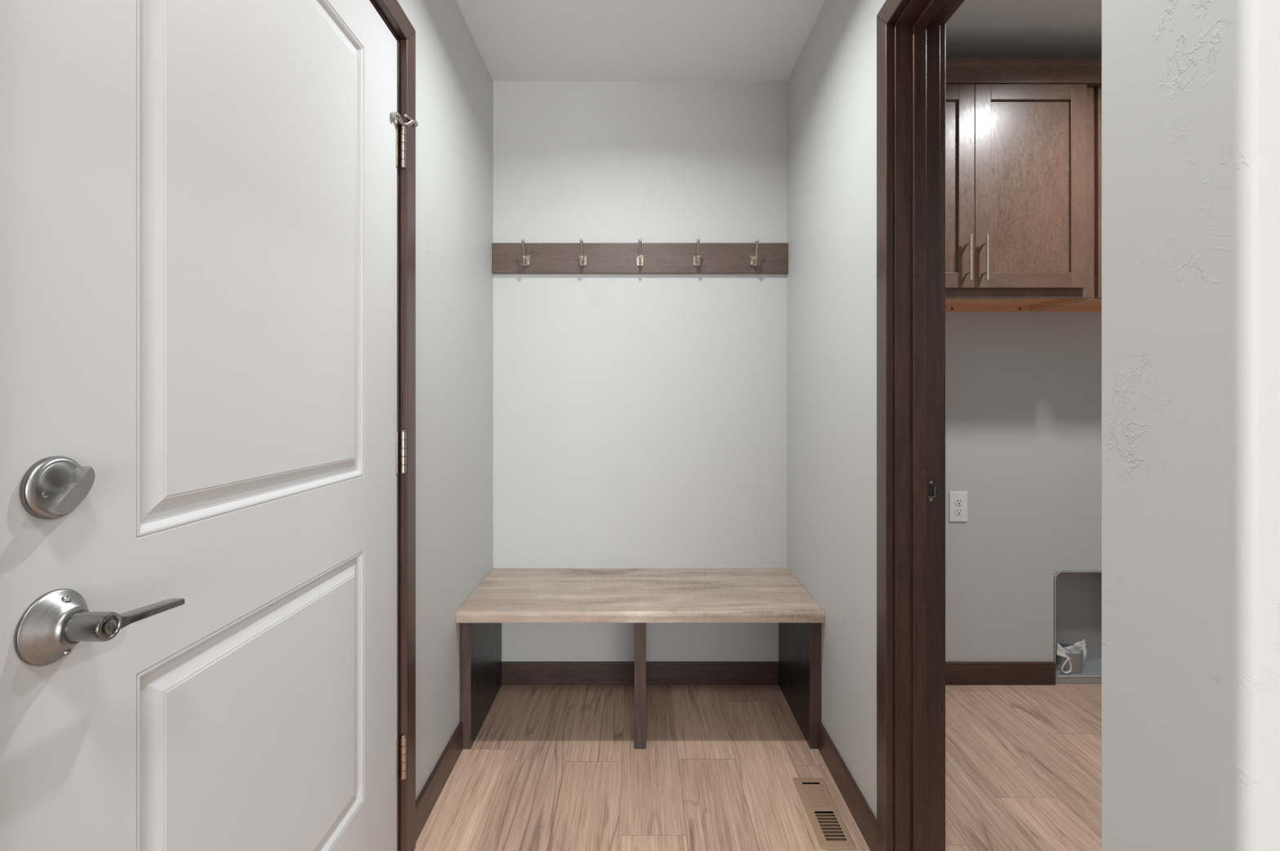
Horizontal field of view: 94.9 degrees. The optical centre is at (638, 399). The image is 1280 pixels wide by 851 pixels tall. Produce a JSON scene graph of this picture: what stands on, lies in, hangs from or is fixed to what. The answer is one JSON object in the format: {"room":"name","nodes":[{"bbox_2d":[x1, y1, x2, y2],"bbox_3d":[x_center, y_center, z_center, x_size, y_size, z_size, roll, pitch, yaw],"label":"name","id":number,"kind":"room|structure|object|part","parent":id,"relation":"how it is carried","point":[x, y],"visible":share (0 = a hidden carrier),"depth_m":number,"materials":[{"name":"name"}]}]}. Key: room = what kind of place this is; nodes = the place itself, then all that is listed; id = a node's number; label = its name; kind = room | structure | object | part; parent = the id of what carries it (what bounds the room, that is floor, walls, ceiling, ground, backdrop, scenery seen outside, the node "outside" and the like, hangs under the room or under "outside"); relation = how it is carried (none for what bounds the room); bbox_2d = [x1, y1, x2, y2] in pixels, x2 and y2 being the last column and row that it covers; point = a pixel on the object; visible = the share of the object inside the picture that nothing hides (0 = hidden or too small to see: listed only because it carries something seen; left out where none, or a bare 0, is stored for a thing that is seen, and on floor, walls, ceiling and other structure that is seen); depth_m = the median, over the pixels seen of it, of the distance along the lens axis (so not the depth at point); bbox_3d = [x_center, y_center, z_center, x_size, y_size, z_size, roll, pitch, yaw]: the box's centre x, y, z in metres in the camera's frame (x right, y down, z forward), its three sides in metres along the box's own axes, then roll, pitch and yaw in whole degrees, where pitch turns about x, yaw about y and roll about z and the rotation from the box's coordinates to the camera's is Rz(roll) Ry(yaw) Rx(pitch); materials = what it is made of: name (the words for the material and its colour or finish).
{"room":"mudroom","nodes":[
{"label":"mudroom","id":0,"kind":"room"},
{"bbox_2d":[397,0,493,799],"bbox_3d":[-0.644,-0.071,-1.815,0.115,2.428,8.370,0,0,0],"label":"wall","id":1,"kind":"structure","parent":0,"point":[454,83],"depth_m":1.84,"materials":[{"name":"grey paint"}]},
{"bbox_2d":[0,0,417,850],"bbox_3d":[-0.581,0.129,1.006,0.105,2.008,0.974,0,0,0],"label":"door","id":2,"kind":"structure","parent":1,"relation":"in","point":[199,436],"depth_m":0.78,"materials":[{"name":"white paint"}]},
{"bbox_3d":[-0.576,0.227,0.590,0.026,0.072,0.072,0,0,0],"label":"lever handle","id":3,"kind":"part","parent":2,"relation":"part of","materials":[{"name":"silver metal"}]},
{"bbox_3d":[-0.540,0.230,0.645,0.018,0.020,0.089,0,0,0],"label":"lever","id":4,"kind":"part","parent":2,"relation":"part of","materials":[{"name":"silver metal"}]},
{"bbox_3d":[-0.565,-0.695,1.458,0.007,0.017,0.066,0,0,0],"label":"threaded rod","id":5,"kind":"part","parent":2,"relation":"part of","materials":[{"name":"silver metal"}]},
{"bbox_2d":[369,0,415,850],"bbox_3d":[-0.635,0.100,0.976,0.133,2.086,1.051,0,0,0],"label":"door frame","id":6,"kind":"structure","parent":1,"relation":"attached to","point":[391,12],"depth_m":1.45,"materials":[{"name":"brown wood"}]},
{"bbox_3d":[-0.578,0.101,1.473,0.018,2.085,0.056,0,0,0],"label":"casing leg","id":7,"kind":"part","parent":6,"relation":"part of","materials":[{"name":"brown wood"}]},
{"bbox_2d":[415,721,462,841],"bbox_3d":[-0.581,1.099,1.714,0.012,0.090,0.422,0,0,0],"label":"baseboard","id":8,"kind":"structure","parent":1,"relation":"attached to","point":[427,798],"depth_m":1.68,"materials":[{"name":"brown wood"}]},
{"bbox_2d":[413,674,1101,850],"bbox_3d":[1.032,1.153,-1.765,3.637,0.020,8.670,0,0,0],"label":"floor","id":9,"kind":"structure","parent":0,"point":[548,767],"depth_m":1.80,"materials":[{"name":"brown wood"}]},
{"bbox_2d":[456,568,825,748],"bbox_3d":[0.006,0.911,2.127,1.184,0.464,0.483,0,0,0],"label":"bench","id":10,"kind":"object","parent":9,"relation":"on","point":[639,597],"visible":0.92,"depth_m":2.02,"materials":[{"name":"brown wood"}]},
{"bbox_3d":[-0.568,0.930,2.140,0.036,0.427,0.430,0,0,0],"label":"support panel","id":11,"kind":"part","parent":10,"relation":"part of","materials":[{"name":"black wood"}]},
{"bbox_3d":[0.005,0.930,2.140,0.039,0.427,0.430,0,0,0],"label":"support panel","id":12,"kind":"part","parent":10,"relation":"part of","materials":[{"name":"black wood"}]},
{"bbox_3d":[0.580,0.930,2.140,0.036,0.427,0.430,0,0,0],"label":"support panel","id":13,"kind":"part","parent":10,"relation":"part of","materials":[{"name":"black wood"}]},
{"bbox_2d":[792,777,856,849],"bbox_3d":[0.510,1.201,1.635,0.092,0.124,0.283,0,0,0],"label":"floor vent","id":14,"kind":"object","parent":9,"relation":"in","point":[831,832],"visible":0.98,"depth_m":1.62,"materials":[{"name":"beige metal"}]},
{"bbox_2d":[456,0,1101,81],"bbox_3d":[1.032,-1.310,-1.765,3.637,0.050,8.670,0,0,0],"label":"ceiling","id":15,"kind":"structure","parent":0,"point":[516,40],"depth_m":2.06,"materials":[{"name":"white paint"}]},
{"bbox_2d":[493,81,1101,662],"bbox_3d":[1.074,-0.071,2.380,3.552,2.428,0.020,0,0,0],"label":"wall","id":16,"kind":"structure","parent":0,"point":[640,420],"depth_m":2.37,"materials":[{"name":"grey paint"}]},
{"bbox_2d":[492,239,787,273],"bbox_3d":[0.006,-0.568,2.321,1.184,0.121,0.097,0,0,0],"label":"rail","id":17,"kind":"object","parent":16,"relation":"attached to","point":[522,257],"visible":1,"depth_m":2.35,"materials":[{"name":"brown wood"}]},
{"bbox_2d":[501,661,778,684],"bbox_3d":[0.006,1.099,2.363,1.112,0.090,0.014,0,0,0],"label":"baseboard","id":18,"kind":"structure","parent":16,"relation":"attached to","point":[513,673],"depth_m":2.36,"materials":[{"name":"brown wood"}]},
{"bbox_2d":[949,491,967,521],"bbox_3d":[1.288,0.429,2.366,0.073,0.122,0.008,0,0,0],"label":"wall outlet","id":19,"kind":"object","parent":16,"relation":"attached to","point":[957,500],"visible":1,"depth_m":2.36,"materials":[{"name":"white plastic"}]},
{"bbox_2d":[955,497,963,505],"bbox_3d":[1.288,0.410,2.364,0.034,0.028,0.002,0,0,0],"label":"receptacle","id":20,"kind":"object","parent":19,"relation":"attached to","point":[958,501],"depth_m":2.36,"materials":[{"name":"white plastic"}]},
{"bbox_2d":[955,507,963,515],"bbox_3d":[1.288,0.449,2.364,0.034,0.028,0.002,0,0,0],"label":"receptacle","id":21,"kind":"object","parent":19,"relation":"attached to","point":[958,511],"depth_m":2.36,"materials":[{"name":"white plastic"}]},
{"bbox_2d":[945,661,1055,684],"bbox_3d":[1.189,1.099,2.363,0.968,0.090,0.014,0,0,0],"label":"baseboard","id":22,"kind":"structure","parent":16,"relation":"attached to","point":[957,673],"depth_m":2.36,"materials":[{"name":"brown wood"}]},
{"bbox_2d":[945,58,1101,311],"bbox_3d":[1.152,-0.764,2.179,0.896,0.816,0.382,0,0,0],"label":"upper cabinet","id":23,"kind":"object","parent":16,"relation":"attached to","point":[1020,132],"visible":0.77,"depth_m":2.04,"materials":[{"name":"brown wood"}]},
{"bbox_3d":[0.971,-0.738,2.038,0.269,0.600,0.005,0,0,0],"label":"door panel","id":24,"kind":"part","parent":23,"relation":"part of","materials":[{"name":"brown wood"}]},
{"bbox_3d":[0.971,-0.413,2.034,0.265,0.054,0.020,0,0,0],"label":"door rail","id":25,"kind":"part","parent":23,"relation":"part of","materials":[{"name":"brown wood"}]},
{"bbox_3d":[0.971,-1.062,2.034,0.265,0.053,0.020,0,0,0],"label":"door rail","id":26,"kind":"part","parent":23,"relation":"part of","materials":[{"name":"brown wood"}]},
{"bbox_3d":[0.971,-0.738,2.034,0.373,0.702,0.020,0,0,0],"label":"door","id":27,"kind":"part","parent":23,"relation":"part of","materials":[{"name":"brown wood"}]},
{"bbox_3d":[1.129,-0.485,2.006,0.011,0.156,0.037,0,0,0],"label":"handle","id":28,"kind":"part","parent":23,"relation":"part of","materials":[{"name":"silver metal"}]},
{"bbox_3d":[1.185,-0.485,2.006,0.011,0.156,0.037,0,0,0],"label":"handle","id":29,"kind":"part","parent":23,"relation":"part of","materials":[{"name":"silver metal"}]},
{"bbox_3d":[1.164,-0.365,2.361,0.812,0.020,0.018,0,0,0],"label":"nailing rail","id":30,"kind":"part","parent":23,"relation":"part of","materials":[{"name":"brown wood"}]},
{"bbox_3d":[1.152,-1.131,2.030,0.896,0.080,0.029,0,0,0],"label":"crown moulding","id":31,"kind":"part","parent":23,"relation":"part of","materials":[{"name":"brown wood"}]},
{"bbox_3d":[1.352,-0.738,2.034,0.385,0.702,0.020,0,0,0],"label":"door","id":32,"kind":"part","parent":23,"relation":"part of","materials":[{"name":"brown wood"}]},
{"bbox_3d":[1.352,-0.413,2.034,0.277,0.054,0.020,0,0,0],"label":"door rail","id":33,"kind":"part","parent":23,"relation":"part of","materials":[{"name":"brown wood"}]},
{"bbox_3d":[1.352,-0.738,2.038,0.281,0.600,0.005,0,0,0],"label":"door panel","id":34,"kind":"part","parent":23,"relation":"part of","materials":[{"name":"brown wood"}]},
{"bbox_3d":[1.352,-1.062,2.034,0.277,0.053,0.020,0,0,0],"label":"door rail","id":35,"kind":"part","parent":23,"relation":"part of","materials":[{"name":"brown wood"}]},
{"bbox_2d":[1035,84,1101,311],"bbox_3d":[1.950,-0.764,2.179,0.700,0.816,0.382,0,0,0],"label":"upper cabinet","id":36,"kind":"object","parent":16,"relation":"attached to","point":[1091,304],"visible":0.02,"depth_m":2.05,"materials":[{"name":"brown wood"}]},
{"bbox_3d":[1.950,-0.365,2.361,0.674,0.020,0.018,0,0,0],"label":"nailing rail","id":37,"kind":"part","parent":36,"relation":"part of","materials":[{"name":"brown wood"}]},
{"bbox_3d":[1.950,-0.737,2.054,0.700,0.763,0.019,0,0,0],"label":"frame","id":38,"kind":"part","parent":36,"relation":"part of","materials":[{"name":"brown wood"}]},
{"bbox_2d":[1053,570,1101,683],"bbox_3d":[1.829,0.916,2.435,0.308,0.453,0.141,0,0,0],"label":"dryer vent box","id":39,"kind":"object","parent":16,"relation":"attached to","point":[1077,593],"visible":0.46,"depth_m":2.50,"materials":[{"name":"grey metal"}]},
{"bbox_2d":[1055,642,1083,673],"bbox_3d":[1.772,1.069,2.438,0.120,0.079,0.111,0,0,0],"label":"plastic bag","id":40,"kind":"object","parent":39,"relation":"in","point":[1076,660],"visible":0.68,"depth_m":2.39,"materials":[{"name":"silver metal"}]},
{"bbox_2d":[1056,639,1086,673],"bbox_3d":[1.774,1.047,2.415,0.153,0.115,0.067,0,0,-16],"label":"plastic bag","id":41,"kind":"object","parent":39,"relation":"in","point":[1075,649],"visible":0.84,"depth_m":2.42,"materials":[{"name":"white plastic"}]},
{"bbox_2d":[786,0,885,818],"bbox_3d":[0.652,-0.071,1.423,0.106,2.428,1.893,0,0,0],"label":"wall","id":42,"kind":"structure","parent":0,"point":[832,82],"depth_m":1.78,"materials":[{"name":"grey paint"}]},
{"bbox_2d":[817,721,876,850],"bbox_3d":[0.593,1.099,1.681,0.012,0.090,0.488,0,0,0],"label":"baseboard","id":43,"kind":"structure","parent":42,"relation":"attached to","point":[860,809],"depth_m":1.64,"materials":[{"name":"brown wood"}]},
{"bbox_2d":[876,0,964,850],"bbox_3d":[0.650,0.102,0.991,0.140,2.082,0.889,0,0,0],"label":"door frame","id":44,"kind":"structure","parent":42,"relation":"attached to","point":[911,33],"depth_m":1.37,"materials":[{"name":"brown wood"}]},
{"bbox_3d":[0.590,0.102,1.407,0.018,2.082,0.058,0,0,0],"label":"casing leg","id":45,"kind":"part","parent":44,"relation":"part of","materials":[{"name":"brown wood"}]},
{"bbox_3d":[0.691,0.212,1.371,0.043,0.059,0.005,0,0,-4],"label":"strike plate","id":46,"kind":"part","parent":44,"relation":"part of","materials":[{"name":"brown metal"}]},
{"bbox_3d":[0.713,0.102,1.407,0.016,2.082,0.058,0,0,0],"label":"casing leg","id":47,"kind":"part","parent":44,"relation":"part of","materials":[{"name":"brown wood"}]},
{"bbox_2d":[1101,0,1279,850],"bbox_3d":[1.570,-0.071,0.437,2.360,2.428,0.120,0,0,0],"label":"wall","id":48,"kind":"structure","parent":0,"point":[1190,89],"depth_m":0.42,"materials":[{"name":"grey paint"}]}
]}

